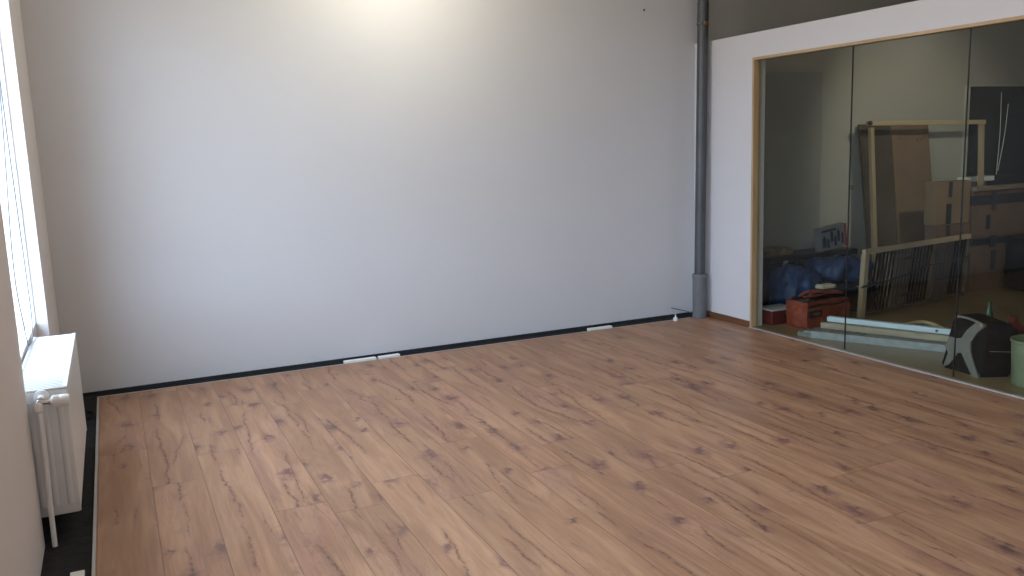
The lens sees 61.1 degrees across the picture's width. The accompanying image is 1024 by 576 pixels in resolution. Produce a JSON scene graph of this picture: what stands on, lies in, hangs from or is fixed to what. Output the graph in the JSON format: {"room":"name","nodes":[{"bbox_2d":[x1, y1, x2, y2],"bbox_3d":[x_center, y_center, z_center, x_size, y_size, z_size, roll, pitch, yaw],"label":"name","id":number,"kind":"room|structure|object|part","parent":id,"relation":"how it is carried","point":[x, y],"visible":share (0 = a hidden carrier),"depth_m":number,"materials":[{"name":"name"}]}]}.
{"room":"empty office room","nodes":[
{"label":"empty office room","id":0,"kind":"room"},
{"bbox_2d":[0,0,59,575],"bbox_3d":[-1.399,-0.255,1.708,0.300,3.259,8.712,-6,10,-24],"label":"wall","id":1,"kind":"structure","parent":0,"point":[22,543],"depth_m":3.50,"materials":[{"name":"paint"}]},
{"bbox_2d":[0,43,35,358],"bbox_3d":[-2.453,-0.750,4.079,0.038,2.178,1.611,-6,10,-24],"label":"window","id":2,"kind":"structure","parent":1,"relation":"in","point":[20,275],"depth_m":4.67,"materials":[{"name":"white glass"}]},
{"bbox_2d":[0,80,32,345],"bbox_3d":[-2.515,-0.755,4.286,0.008,2.134,0.596,-6,10,-24],"label":"blind cord","id":3,"kind":"object","parent":2,"relation":"hanging from","point":[1,95],"visible":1,"depth_m":4.38,"materials":[{"name":"white plastic"}]},
{"bbox_2d":[22,333,86,546],"bbox_3d":[-2.205,0.675,4.188,0.228,0.671,1.329,-6,10,-24],"label":"radiator","id":4,"kind":"object","parent":1,"relation":"attached to","point":[50,364],"visible":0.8,"depth_m":3.70,"materials":[{"name":"metal"}]},
{"bbox_2d":[22,333,75,392],"bbox_3d":[-2.233,0.344,4.169,0.210,0.010,1.242,-6,10,-24],"label":"grille","id":5,"kind":"object","parent":4,"relation":"attached to","point":[47,362],"depth_m":4.07,"materials":[{"name":"metal"}]},
{"bbox_3d":[-2.140,0.612,4.253,0.022,0.559,1.190,-6,10,-24],"label":"panel","id":6,"kind":"part","parent":4,"relation":"part of","materials":[{"name":"metal"}]},
{"bbox_2d":[20,0,1023,392],"bbox_3d":[1.695,-1.301,8.003,11.891,3.450,0.250,-6,10,-24],"label":"wall","id":7,"kind":"structure","parent":0,"point":[229,186],"depth_m":6.68,"materials":[{"name":"paint"}]},
{"bbox_2d":[83,312,691,396],"bbox_3d":[-0.668,0.487,7.013,5.238,0.022,0.010,-6,10,-24],"label":"baseboard","id":8,"kind":"structure","parent":7,"relation":"attached to","point":[685,313],"depth_m":6.78,"materials":[{"name":"black plastic"}]},
{"bbox_2d":[100,317,690,396],"bbox_3d":[-0.595,0.509,6.893,4.872,0.012,0.009,-6,10,-24],"label":"trim","id":9,"kind":"structure","parent":7,"relation":"attached to","point":[688,317],"depth_m":6.67,"materials":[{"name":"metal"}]},
{"bbox_2d":[763,72,822,249],"bbox_3d":[2.603,-0.953,8.325,0.910,2.173,0.030,-6,10,-24],"label":"door","id":10,"kind":"structure","parent":7,"relation":"in","point":[793,101],"depth_m":8.31,"materials":[{"name":"grey paint"}]},
{"bbox_2d":[848,183,853,191],"bbox_3d":[3.406,-1.010,8.702,0.082,0.082,0.014,-6,10,-24],"label":"light switch","id":11,"kind":"object","parent":7,"relation":"attached to","point":[851,184],"visible":0.75,"depth_m":8.70,"materials":[{"name":"white plastic"}]},
{"bbox_2d":[957,84,1023,185],"bbox_3d":[5.594,-1.680,9.583,1.750,1.120,0.100,-6,10,-24],"label":"window","id":12,"kind":"structure","parent":7,"relation":"in","point":[984,103],"depth_m":9.48,"materials":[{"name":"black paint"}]},
{"bbox_3d":[5.025,-1.182,9.389,0.460,0.050,0.100,-6,10,-24],"label":"sill","id":13,"kind":"part","parent":12,"relation":"part of","materials":[{"name":"white paint"}]},
{"bbox_2d":[996,92,1001,174],"bbox_3d":[5.324,-1.685,9.472,0.017,0.885,0.017,-6,10,-24],"label":"blind cord","id":14,"kind":"object","parent":12,"relation":"hanging from","point":[1001,92],"visible":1,"depth_m":9.47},
{"bbox_2d":[997,104,1008,170],"bbox_3d":[5.365,-1.643,9.465,0.117,0.721,0.017,-6,10,-24],"label":"blind cord","id":15,"kind":"object","parent":12,"relation":"hanging from","point":[1008,104],"visible":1,"depth_m":9.46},
{"bbox_2d":[41,287,1023,575],"bbox_3d":[3.670,0.909,4.180,11.891,0.200,9.163,-6,10,-24],"label":"floor","id":16,"kind":"structure","parent":0,"point":[1006,302],"depth_m":6.25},
{"bbox_2d":[70,570,84,575],"bbox_3d":[-1.663,1.135,3.312,0.051,0.014,0.220,-6,10,-24],"label":"spacer","id":17,"kind":"object","parent":16,"relation":"on","point":[82,572],"visible":1,"depth_m":3.39,"materials":[{"name":"white paint"}]},
{"bbox_2d":[86,410,93,419],"bbox_3d":[-2.685,0.805,5.516,0.048,0.013,0.236,-6,10,-24],"label":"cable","id":18,"kind":"object","parent":16,"relation":"on","point":[87,411],"visible":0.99,"depth_m":5.50,"materials":[{"name":"black plastic"}]},
{"bbox_2d":[343,356,375,363],"bbox_3d":[-1.171,0.558,6.682,0.250,0.022,0.045,-6,10,-24],"label":"spacer","id":19,"kind":"object","parent":16,"relation":"on","point":[374,357],"visible":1,"depth_m":6.67,"materials":[{"name":"white paint"}]},
{"bbox_2d":[378,353,399,358],"bbox_3d":[-0.962,0.536,6.774,0.170,0.022,0.045,-7,10,-26],"label":"spacer","id":20,"kind":"object","parent":16,"relation":"on","point":[396,354],"visible":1,"depth_m":6.76,"materials":[{"name":"white paint"}]},
{"bbox_2d":[587,325,611,330],"bbox_3d":[0.763,0.351,7.536,0.230,0.022,0.045,-6,10,-24],"label":"spacer","id":21,"kind":"object","parent":16,"relation":"on","point":[608,326],"visible":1,"depth_m":7.52,"materials":[{"name":"white paint"}]},
{"bbox_2d":[762,303,786,324],"bbox_3d":[2.299,0.231,7.541,0.280,0.136,0.210,-6,10,-24],"label":"crate","id":22,"kind":"object","parent":16,"relation":"on","point":[775,314],"visible":0.56,"depth_m":7.45,"materials":[{"name":"plastic"}]},
{"bbox_2d":[762,310,786,324],"bbox_3d":[2.299,0.237,7.542,0.260,0.124,0.190,-6,10,-24],"label":"tub","id":23,"kind":"object","parent":22,"relation":"in","point":[770,317],"depth_m":7.44,"materials":[{"name":"red plastic"}]},
{"bbox_2d":[767,262,821,304],"bbox_3d":[2.539,0.010,7.791,0.434,0.476,0.437,-6,10,-24],"label":"duffel bag","id":24,"kind":"object","parent":16,"relation":"on","point":[789,280],"visible":0.59,"depth_m":7.66,"materials":[{"name":"blue fabric"}]},
{"bbox_2d":[762,247,857,305],"bbox_3d":[2.740,-0.096,8.315,1.240,0.499,0.307,-6,10,-24],"label":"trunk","id":25,"kind":"object","parent":16,"relation":"on","point":[799,256],"visible":0.27,"depth_m":8.06,"materials":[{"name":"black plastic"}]},
{"bbox_2d":[763,246,793,256],"bbox_3d":[2.469,-0.349,8.154,0.376,0.073,0.172,-6,10,-24],"label":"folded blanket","id":26,"kind":"object","parent":25,"relation":"on","point":[773,250],"visible":0.85,"depth_m":8.08,"materials":[{"name":"brown fabric"}]},
{"bbox_3d":[2.731,-0.314,8.282,1.240,0.058,0.300,-6,10,-24],"label":"lid","id":27,"kind":"part","parent":25,"relation":"part of","materials":[{"name":"black plastic"}]},
{"bbox_2d":[814,223,846,251],"bbox_3d":[3.062,-0.490,8.326,0.348,0.254,0.092,-6,10,-24],"label":"carton","id":28,"kind":"object","parent":25,"relation":"on","point":[832,236],"visible":0.98,"depth_m":8.28,"materials":[{"name":"cardboard"}]},
{"bbox_3d":[3.194,-0.522,8.385,0.054,0.218,0.090,-6,10,-24],"label":"panel","id":29,"kind":"part","parent":28,"relation":"part of","materials":[{"name":"red cardboard"}]},
{"bbox_2d":[786,289,850,328],"bbox_3d":[2.613,0.161,7.408,0.533,0.298,0.290,-7,11,-30],"label":"tool bag","id":30,"kind":"object","parent":16,"relation":"on","point":[804,310],"visible":0.9,"depth_m":7.30,"materials":[{"name":"orange fabric"}]},
{"bbox_3d":[2.623,0.063,7.408,0.447,0.105,0.143,-7,11,-28],"label":"handle","id":31,"kind":"part","parent":30,"relation":"part of","materials":[{"name":"orange fabric"}]},
{"bbox_2d":[815,283,835,288],"bbox_3d":[2.678,-0.018,7.402,0.165,0.039,0.095,-6,10,-24],"label":"glove","id":32,"kind":"object","parent":30,"relation":"on","point":[825,285],"visible":1,"depth_m":7.37,"materials":[{"name":"fabric"}]},
{"bbox_2d":[822,280,877,310],"bbox_3d":[3.034,0.062,8.032,0.632,0.261,0.452,-6,10,-24],"label":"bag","id":33,"kind":"object","parent":16,"relation":"on","point":[852,286],"visible":0.26,"depth_m":7.86,"materials":[{"name":"fabric"}]},
{"bbox_2d":[806,253,873,281],"bbox_3d":[3.022,-0.199,8.014,0.631,0.238,0.444,-6,10,-24],"label":"duffel bag","id":34,"kind":"object","parent":33,"relation":"on","point":[831,267],"visible":0.78,"depth_m":7.84,"materials":[{"name":"blue fabric"}]},
{"bbox_3d":[2.988,-0.293,8.057,0.261,0.063,0.089,-6,10,-21],"label":"handle","id":35,"kind":"part","parent":34,"relation":"part of","materials":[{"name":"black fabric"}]},
{"bbox_3d":[3.045,-0.271,7.911,0.261,0.063,0.094,-6,10,-24],"label":"handle","id":36,"kind":"part","parent":34,"relation":"part of","materials":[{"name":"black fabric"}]},
{"bbox_2d":[798,328,945,352],"bbox_3d":[2.837,0.398,6.655,1.283,0.057,0.140,5,12,38],"label":"channel","id":37,"kind":"object","parent":16,"relation":"on","point":[819,333],"visible":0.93,"depth_m":6.63,"materials":[{"name":"white metal"}]},
{"bbox_2d":[820,322,948,341],"bbox_3d":[2.928,0.342,6.644,1.121,0.046,0.055,6,12,40],"label":"batten","id":38,"kind":"object","parent":37,"relation":"on","point":[826,325],"visible":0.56,"depth_m":6.65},
{"bbox_2d":[827,316,950,334],"bbox_3d":[2.971,0.292,6.672,1.090,0.040,0.053,6,12,41],"label":"bar","id":39,"kind":"object","parent":38,"relation":"on","point":[931,329],"visible":0.68,"depth_m":6.69,"materials":[{"name":"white metal"}]},
{"bbox_2d":[857,124,898,293],"bbox_3d":[3.693,-0.792,8.703,0.425,1.687,0.242,-6,10,-24],"label":"board","id":40,"kind":"object","parent":16,"relation":"on","point":[887,234],"visible":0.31,"depth_m":8.70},
{"bbox_2d":[883,247,933,306],"bbox_3d":[3.727,-0.102,8.143,0.680,0.500,0.070,-8,11,-33],"label":"cardboard box","id":41,"kind":"object","parent":16,"relation":"on","point":[897,253],"visible":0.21,"depth_m":8.05,"materials":[{"name":"brown cardboard"}]},
{"bbox_2d":[890,125,931,251],"bbox_3d":[4.135,-0.840,8.904,0.530,1.687,0.242,-6,10,-24],"label":"cardboard sheet","id":42,"kind":"object","parent":16,"relation":"on","point":[910,143],"visible":0.6,"depth_m":8.87,"materials":[{"name":"brown cardboard"}]},
{"bbox_2d":[857,234,970,317],"bbox_3d":[3.745,-0.130,8.012,1.724,0.603,0.074,-8,11,-33],"label":"bed base","id":43,"kind":"object","parent":16,"relation":"on","point":[864,267],"visible":0.99,"depth_m":7.95,"materials":[{"name":"wood"}]},
{"bbox_3d":[3.070,-0.014,7.581,0.099,0.561,0.066,-6,10,-24],"label":"post","id":44,"kind":"part","parent":43,"relation":"part of","materials":[{"name":"beige wood"}]},
{"bbox_3d":[3.740,0.138,8.043,1.560,0.030,0.030,-8,11,-33],"label":"rail","id":45,"kind":"part","parent":43,"relation":"part of","materials":[{"name":"brown wood"}]},
{"bbox_3d":[3.756,-0.409,7.987,1.667,0.045,0.036,-8,11,-33],"label":"rail","id":46,"kind":"part","parent":43,"relation":"part of","materials":[{"name":"beige wood"}]},
{"bbox_3d":[4.421,-0.204,8.451,0.087,0.559,0.035,-11,13,-42],"label":"post","id":47,"kind":"part","parent":43,"relation":"part of","materials":[{"name":"brown wood"}]},
{"bbox_2d":[889,320,944,328],"bbox_3d":[3.341,0.339,6.921,0.440,0.051,0.520,-6,10,-24],"label":"stick","id":48,"kind":"object","parent":16,"relation":"on","point":[917,322],"visible":0.44,"depth_m":7.15,"materials":[{"name":"brown wood"}]},
{"bbox_2d":[866,120,985,286],"bbox_3d":[4.216,-0.842,8.798,1.679,1.717,0.130,-6,10,-24],"label":"frame","id":49,"kind":"object","parent":16,"relation":"on","point":[981,123],"visible":0.72,"depth_m":8.52,"materials":[{"name":"wood"}]},
{"bbox_3d":[3.542,-0.736,8.497,0.151,1.653,0.056,5,12,35],"label":"post","id":50,"kind":"part","parent":49,"relation":"part of","materials":[{"name":"beige wood"}]},
{"bbox_3d":[4.179,-1.661,8.706,1.660,0.063,0.040,-6,10,-24],"label":"rail","id":51,"kind":"part","parent":49,"relation":"part of","materials":[{"name":"beige wood"}]},
{"bbox_3d":[4.930,-0.887,9.127,0.051,1.652,0.137,-4,10,-14],"label":"post","id":52,"kind":"part","parent":49,"relation":"part of","materials":[{"name":"beige wood"}]},
{"bbox_2d":[932,257,966,296],"bbox_3d":[4.261,-0.116,8.545,0.490,0.359,0.130,-6,10,-24],"label":"cardboard box","id":53,"kind":"object","parent":16,"relation":"on","point":[960,284],"visible":0.14,"depth_m":8.46,"materials":[{"name":"brown cardboard"}]},
{"bbox_2d":[925,222,969,260],"bbox_3d":[4.261,-0.462,8.486,0.490,0.339,0.124,-6,10,-24],"label":"cardboard box","id":54,"kind":"object","parent":53,"relation":"on","point":[946,230],"visible":0.56,"depth_m":8.40,"materials":[{"name":"brown cardboard"}]},
{"bbox_2d":[924,180,970,224],"bbox_3d":[4.235,-0.834,8.429,0.490,0.414,0.124,-6,10,-24],"label":"cardboard box","id":55,"kind":"object","parent":54,"relation":"on","point":[942,205],"visible":1,"depth_m":8.35,"materials":[{"name":"brown cardboard"}]},
{"bbox_2d":[942,313,1017,377],"bbox_3d":[3.109,0.370,5.775,0.256,0.383,0.404,-5,10,-16],"label":"case","id":56,"kind":"object","parent":16,"relation":"on","point":[983,343],"visible":0.94,"depth_m":5.66,"materials":[{"name":"plastic"}]},
{"bbox_3d":[3.013,0.213,5.706,0.022,0.044,0.221,-5,10,-20],"label":"carry handle","id":57,"kind":"part","parent":56,"relation":"part of","materials":[{"name":"grey plastic"}]},
{"bbox_2d":[985,301,993,317],"bbox_3d":[3.484,0.275,6.338,0.072,0.361,0.072,-6,10,-24],"label":"bottle","id":58,"kind":"object","parent":16,"relation":"on","point":[989,312],"visible":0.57,"depth_m":6.30,"materials":[{"name":"green glass"}]},
{"bbox_2d":[966,231,1023,291],"bbox_3d":[5.053,-0.315,8.988,1.296,0.554,0.317,-6,10,-24],"label":"cardboard box","id":59,"kind":"object","parent":16,"relation":"on","point":[986,261],"visible":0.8,"depth_m":8.69,"materials":[{"name":"brown cardboard"}]},
{"bbox_2d":[969,188,1023,235],"bbox_3d":[5.038,-0.808,8.902,1.276,0.444,0.307,-6,10,-24],"label":"cardboard box","id":60,"kind":"object","parent":59,"relation":"on","point":[991,211],"visible":0.8,"depth_m":8.64,"materials":[{"name":"brown cardboard"}]},
{"bbox_2d":[971,183,1023,190],"bbox_3d":[5.084,-1.028,8.724,1.270,0.043,0.060,-6,10,-24],"label":"batten","id":61,"kind":"object","parent":60,"relation":"on","point":[1018,185],"visible":1,"depth_m":8.57,"materials":[{"name":"beige wood"}]},
{"bbox_2d":[1004,236,1023,290],"bbox_3d":[5.216,-0.269,8.651,0.629,0.565,0.311,-6,10,-24],"label":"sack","id":62,"kind":"object","parent":16,"relation":"on","point":[1014,258],"visible":1,"depth_m":8.53,"materials":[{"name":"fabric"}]},
{"bbox_2d":[1007,316,1023,334],"bbox_3d":[3.556,0.338,6.158,0.180,0.289,0.180,-6,10,-24],"label":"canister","id":63,"kind":"object","parent":16,"relation":"on","point":[1013,320],"visible":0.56,"depth_m":6.10,"materials":[{"name":"plastic"}]},
{"bbox_2d":[1010,334,1023,387],"bbox_3d":[3.285,0.464,5.447,0.296,0.291,0.284,-6,10,-24],"label":"bucket","id":64,"kind":"object","parent":16,"relation":"on","point":[1017,341],"visible":1,"depth_m":5.43,"materials":[{"name":"green plastic"}]},
{"bbox_2d":[95,317,1023,575],"bbox_3d":[1.273,1.074,3.090,5.021,0.009,8.585,-6,10,-24],"label":"floor","id":65,"kind":"structure","parent":0,"point":[708,446],"depth_m":4.34,"materials":[{"name":"brown laminate"}]},
{"bbox_2d":[91,397,98,575],"bbox_3d":[-1.012,1.320,2.060,0.013,0.012,8.595,-6,10,-24],"label":"trim","id":66,"kind":"structure","parent":65,"relation":"attached to","point":[97,417],"depth_m":4.13,"materials":[{"name":"metal"}]},
{"bbox_2d":[692,0,708,318],"bbox_3d":[1.655,-1.335,7.599,0.150,3.248,0.134,-2,9,-2],"label":"downpipe","id":67,"kind":"object","parent":65,"relation":"on","point":[699,277],"visible":1,"depth_m":7.61,"materials":[{"name":"grey plastic"}]},
{"bbox_2d":[695,0,1023,325],"bbox_3d":[3.558,-0.394,4.017,0.130,2.430,8.712,-6,10,-24],"label":"wall","id":68,"kind":"structure","parent":0,"point":[729,95],"depth_m":7.30,"materials":[{"name":"paint"}]},
{"bbox_2d":[707,310,748,326],"bbox_3d":[1.897,0.268,7.662,0.014,0.051,0.590,-6,10,-24],"label":"baseboard","id":69,"kind":"structure","parent":68,"relation":"attached to","point":[731,319],"depth_m":7.63,"materials":[{"name":"brown wood"}]},
{"bbox_2d":[749,326,1023,398],"bbox_3d":[3.107,0.678,5.093,0.024,0.015,5.137,-6,10,-24],"label":"trim","id":70,"kind":"structure","parent":68,"relation":"attached to","point":[924,372],"depth_m":6.00,"materials":[{"name":"metal"}]},
{"bbox_2d":[750,15,1023,376],"bbox_3d":[3.102,-0.431,4.925,0.068,2.230,5.136,-6,10,-24],"label":"window","id":71,"kind":"structure","parent":68,"relation":"in","point":[756,61],"depth_m":6.84,"materials":[{"name":"brown wood"}]}
]}

